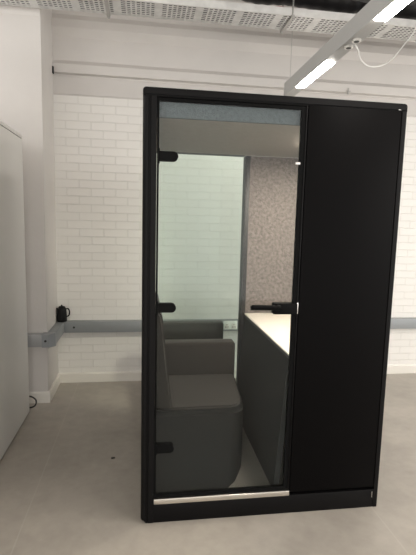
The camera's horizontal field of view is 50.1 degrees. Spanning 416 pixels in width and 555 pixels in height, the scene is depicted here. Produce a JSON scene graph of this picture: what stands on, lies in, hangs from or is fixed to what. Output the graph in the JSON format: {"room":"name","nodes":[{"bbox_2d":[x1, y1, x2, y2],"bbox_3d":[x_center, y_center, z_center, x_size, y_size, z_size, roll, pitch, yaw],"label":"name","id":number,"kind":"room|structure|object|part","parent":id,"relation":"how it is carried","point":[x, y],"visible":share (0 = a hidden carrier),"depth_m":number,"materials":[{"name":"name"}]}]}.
{"room":"office","nodes":[
{"label":"office","id":0,"kind":"room"},
{"bbox_2d":[0,5,58,391],"bbox_3d":[-2.571,-0.934,3.775,2.405,3.950,0.734,0,7,-8],"label":"wall","id":1,"kind":"structure","parent":0,"point":[26,38],"depth_m":3.62,"materials":[{"name":"paint"}]},
{"bbox_2d":[0,373,415,554],"bbox_3d":[0.929,1.625,0.470,8.400,0.120,8.882,0,7,-8],"label":"floor","id":2,"kind":"structure","parent":0,"point":[62,491],"depth_m":2.51,"materials":[{"name":"grey concrete"}]},
{"bbox_2d":[0,120,29,459],"bbox_3d":[-1.572,0.158,2.360,0.624,2.190,2.190,0,7,-8],"label":"partition panel","id":3,"kind":"object","parent":2,"relation":"on","point":[14,376],"visible":1,"depth_m":3.11,"materials":[{"name":"white metal"}]},
{"bbox_3d":[-1.546,-0.916,2.224,0.624,0.024,2.190,0,7,-8],"label":"panel","id":4,"kind":"part","parent":3,"relation":"part of","materials":[{"name":"white plastic"}]},
{"bbox_2d":[29,396,36,407],"bbox_3d":[-1.508,1.029,3.700,0.169,0.125,0.023,1,7,-2],"label":"power cable","id":5,"kind":"object","parent":2,"relation":"on","point":[34,398],"visible":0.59,"depth_m":3.70,"materials":[{"name":"black plastic"}]},
{"bbox_2d":[163,320,223,339],"bbox_3d":[-0.143,0.758,3.822,0.592,0.700,0.450,0,7,-8],"label":"lounge seat","id":6,"kind":"object","parent":2,"relation":"on","point":[200,329],"visible":0.1,"depth_m":3.90,"materials":[{"name":"grey fabric"}]},
{"bbox_2d":[141,86,407,522],"bbox_3d":[0.249,0.134,2.855,1.330,2.199,1.260,0,7,-8],"label":"booth","id":7,"kind":"object","parent":2,"relation":"on","point":[319,223],"visible":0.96,"depth_m":2.35,"materials":[{"name":"black"}]},
{"bbox_3d":[-0.300,0.220,2.235,0.066,2.159,0.060,0,7,-8],"label":"corner post","id":8,"kind":"part","parent":7,"relation":"part of","materials":[{"name":"black metal"}]},
{"bbox_2d":[153,292,242,493],"bbox_3d":[-0.054,0.644,2.896,0.628,0.946,1.007,0,7,-8],"label":"sofa","id":9,"kind":"object","parent":7,"relation":"on","point":[199,404],"visible":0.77,"depth_m":2.64,"materials":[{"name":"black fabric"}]},
{"bbox_3d":[-0.317,0.448,2.966,0.126,0.588,0.740,0,7,-8],"label":"backrest","id":10,"kind":"part","parent":9,"relation":"part of","materials":[{"name":"grey fabric"}]},
{"bbox_3d":[-0.056,0.756,2.988,0.572,0.014,0.580,0,7,-8],"label":"seat","id":11,"kind":"part","parent":9,"relation":"part of","materials":[{"name":"grey fabric"}]},
{"bbox_3d":[-0.102,0.764,3.352,0.588,0.592,0.130,0,7,-8],"label":"armrest","id":12,"kind":"part","parent":9,"relation":"part of","materials":[{"name":"grey fabric"}]},
{"bbox_3d":[-0.075,-0.948,3.271,0.706,0.084,0.068,0,7,-8],"label":"rail","id":13,"kind":"part","parent":7,"relation":"part of","materials":[{"name":"white metal"}]},
{"bbox_3d":[0.271,-0.845,2.745,1.238,0.028,1.070,0,7,-8],"label":"ceiling panel","id":14,"kind":"part","parent":7,"relation":"part of","materials":[{"name":"grey"}]},
{"bbox_3d":[0.098,0.158,2.270,0.725,2.016,0.018,0,7,-8],"label":"door","id":15,"kind":"part","parent":7,"relation":"part of","materials":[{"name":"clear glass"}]},
{"bbox_2d":[237,313,290,484],"bbox_3d":[0.564,0.731,2.991,0.544,0.780,1.061,0,7,-8],"label":"table","id":16,"kind":"object","parent":7,"relation":"on","point":[262,382],"visible":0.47,"depth_m":2.81,"materials":[{"name":"white laminate"}]},
{"bbox_3d":[0.293,0.150,2.247,0.160,0.029,0.050,0,7,-8],"label":"lever","id":17,"kind":"part","parent":7,"relation":"part of","materials":[{"name":"black metal"}]},
{"bbox_3d":[0.532,0.072,3.488,0.495,1.964,0.078,0,7,-8],"label":"panel","id":18,"kind":"part","parent":7,"relation":"part of","materials":[{"name":"beige fabric"}]},
{"bbox_3d":[0.712,0.165,2.369,0.493,2.041,0.044,0,7,-8],"label":"panel","id":19,"kind":"part","parent":7,"relation":"part of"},
{"bbox_3d":[0.970,0.227,2.422,0.028,2.159,0.060,0,7,-8],"label":"corner post","id":20,"kind":"part","parent":7,"relation":"part of","materials":[{"name":"black"}]},
{"bbox_2d":[53,95,415,372],"bbox_3d":[1.534,-0.308,4.704,5.995,2.672,0.250,0,7,-8],"label":"wall","id":21,"kind":"structure","parent":0,"point":[98,142],"depth_m":4.27,"materials":[{"name":"brick"}]},
{"bbox_2d":[27,317,415,347],"bbox_3d":[0.581,0.506,4.263,7.600,0.113,0.548,0,7,-8],"label":"cable trunking","id":22,"kind":"object","parent":21,"relation":"attached to","point":[48,339],"visible":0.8,"depth_m":4.23,"materials":[{"name":"grey plastic"}]},
{"bbox_2d":[56,305,69,321],"bbox_3d":[-1.366,0.335,4.178,0.110,0.158,0.092,6,8,31],"label":"jug","id":23,"kind":"object","parent":22,"relation":"on","point":[62,315],"visible":1,"depth_m":4.15,"materials":[{"name":"black"}]},
{"bbox_2d":[223,321,236,329],"bbox_3d":[0.221,0.472,4.406,0.140,0.087,0.018,0,7,-8],"label":"wall socket","id":24,"kind":"object","parent":22,"relation":"attached to","point":[227,324],"visible":0.98,"depth_m":4.40,"materials":[{"name":"white plastic"}]},
{"bbox_2d":[29,364,415,402],"bbox_3d":[0.366,1.011,4.329,8.400,0.095,0.490,0,7,-8],"label":"baseboard","id":25,"kind":"structure","parent":21,"relation":"attached to","point":[75,377],"depth_m":4.34,"materials":[{"name":"white"}]},
{"bbox_2d":[51,0,415,116],"bbox_3d":[1.584,-2.264,4.439,5.995,1.278,0.280,0,7,-8],"label":"wall","id":26,"kind":"structure","parent":21,"relation":"attached to","point":[95,55],"depth_m":4.12,"materials":[{"name":"paint"}]},
{"bbox_3d":[1.028,-2.426,-0.046,8.400,0.150,8.882,0,7,-8],"label":"ceiling","id":27,"kind":"structure","parent":0,"visible":0},
{"bbox_2d":[0,0,415,41],"bbox_3d":[0.412,-2.403,3.463,7.000,0.816,0.300,0,7,-8],"label":"cable tray","id":28,"kind":"object","parent":27,"relation":"hanging from","point":[317,16],"visible":0.89,"depth_m":3.43,"materials":[{"name":"metal"}]},
{"bbox_2d":[1,1,401,37],"bbox_3d":[0.388,-2.054,3.608,7.000,0.020,0.031,0,7,-8],"label":"cable","id":29,"kind":"object","parent":28,"relation":"on","point":[1,1],"visible":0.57,"depth_m":3.52,"materials":[{"name":"grey plastic"}]},
{"bbox_2d":[10,0,413,36],"bbox_3d":[0.394,-2.050,3.569,7.000,0.022,0.034,0,7,-8],"label":"cable","id":30,"kind":"object","parent":28,"relation":"on","point":[10,0],"visible":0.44,"depth_m":3.47,"materials":[{"name":"black plastic"}]},
{"bbox_2d":[36,0,411,34],"bbox_3d":[0.399,-2.043,3.535,7.000,0.018,0.028,0,7,-8],"label":"cable","id":31,"kind":"object","parent":28,"relation":"on","point":[36,0],"visible":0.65,"depth_m":3.48,"materials":[{"name":"grey plastic"}]},
{"bbox_2d":[58,0,414,33],"bbox_3d":[0.405,-2.041,3.495,7.000,0.024,0.035,0,7,-8],"label":"cable","id":32,"kind":"object","parent":28,"relation":"on","point":[58,0],"visible":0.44,"depth_m":3.41,"materials":[{"name":"black plastic"}]},
{"bbox_2d":[79,0,415,30],"bbox_3d":[0.410,-2.034,3.460,7.000,0.018,0.028,0,7,-8],"label":"cable","id":33,"kind":"object","parent":28,"relation":"on","point":[79,0],"visible":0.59,"depth_m":3.42,"materials":[{"name":"grey plastic"}]},
{"bbox_2d":[121,0,414,28],"bbox_3d":[0.416,-2.030,3.421,7.000,0.022,0.034,0,7,-8],"label":"cable","id":34,"kind":"object","parent":28,"relation":"on","point":[121,0],"visible":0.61,"depth_m":3.40,"materials":[{"name":"black plastic"}]},
{"bbox_3d":[0.422,-2.038,3.379,7.000,0.055,0.002,0,7,-8],"label":"rail","id":35,"kind":"part","parent":28,"relation":"part of","materials":[{"name":"metal"}]},
{"bbox_2d":[242,0,415,19],"bbox_3d":[1.493,-2.296,3.666,3.208,0.282,0.241,0,7,-8],"label":"flexible duct","id":36,"kind":"object","parent":28,"relation":"hanging from","point":[342,6],"visible":0.62,"depth_m":3.56,"materials":[{"name":"black"}]},
{"bbox_2d":[353,0,415,4],"bbox_3d":[1.689,-2.243,3.391,2.901,0.342,0.262,0,7,-8],"label":"flexible duct","id":37,"kind":"object","parent":28,"relation":"hanging from","point":[413,2],"visible":0.37,"depth_m":3.37,"materials":[{"name":"black"}]},
{"bbox_2d":[355,25,415,66],"bbox_3d":[1.259,-1.708,3.116,0.065,0.621,1.296,7,9,37],"label":"cable","id":38,"kind":"object","parent":28,"relation":"hanging from","point":[415,25],"visible":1,"depth_m":3.14,"materials":[{"name":"white plastic"}]},
{"bbox_2d":[284,0,411,95],"bbox_3d":[0.867,-2.035,2.610,0.085,1.310,2.280,0,7,-8],"label":"light","id":39,"kind":"object","parent":27,"relation":"hanging from","point":[375,13],"visible":0.88,"depth_m":2.68,"materials":[{"name":"painted aluminium"},{"name":"opal acrylic diffuser"},{"name":"steel wire"}]},
{"bbox_2d":[296,62,333,87],"bbox_3d":[0.770,-1.467,3.246,0.065,0.008,0.570,0,7,-8],"label":"diffuser","id":40,"kind":"object","parent":39,"relation":"attached to","point":[321,67],"depth_m":3.20,"materials":[{"name":"white plastic"}]},
{"bbox_2d":[375,0,411,21],"bbox_3d":[0.951,-1.306,2.012,0.065,0.008,0.655,0,7,-8],"label":"diffuser","id":41,"kind":"object","parent":39,"relation":"attached to","point":[391,7],"depth_m":2.21,"materials":[{"name":"white plastic"}]}
]}

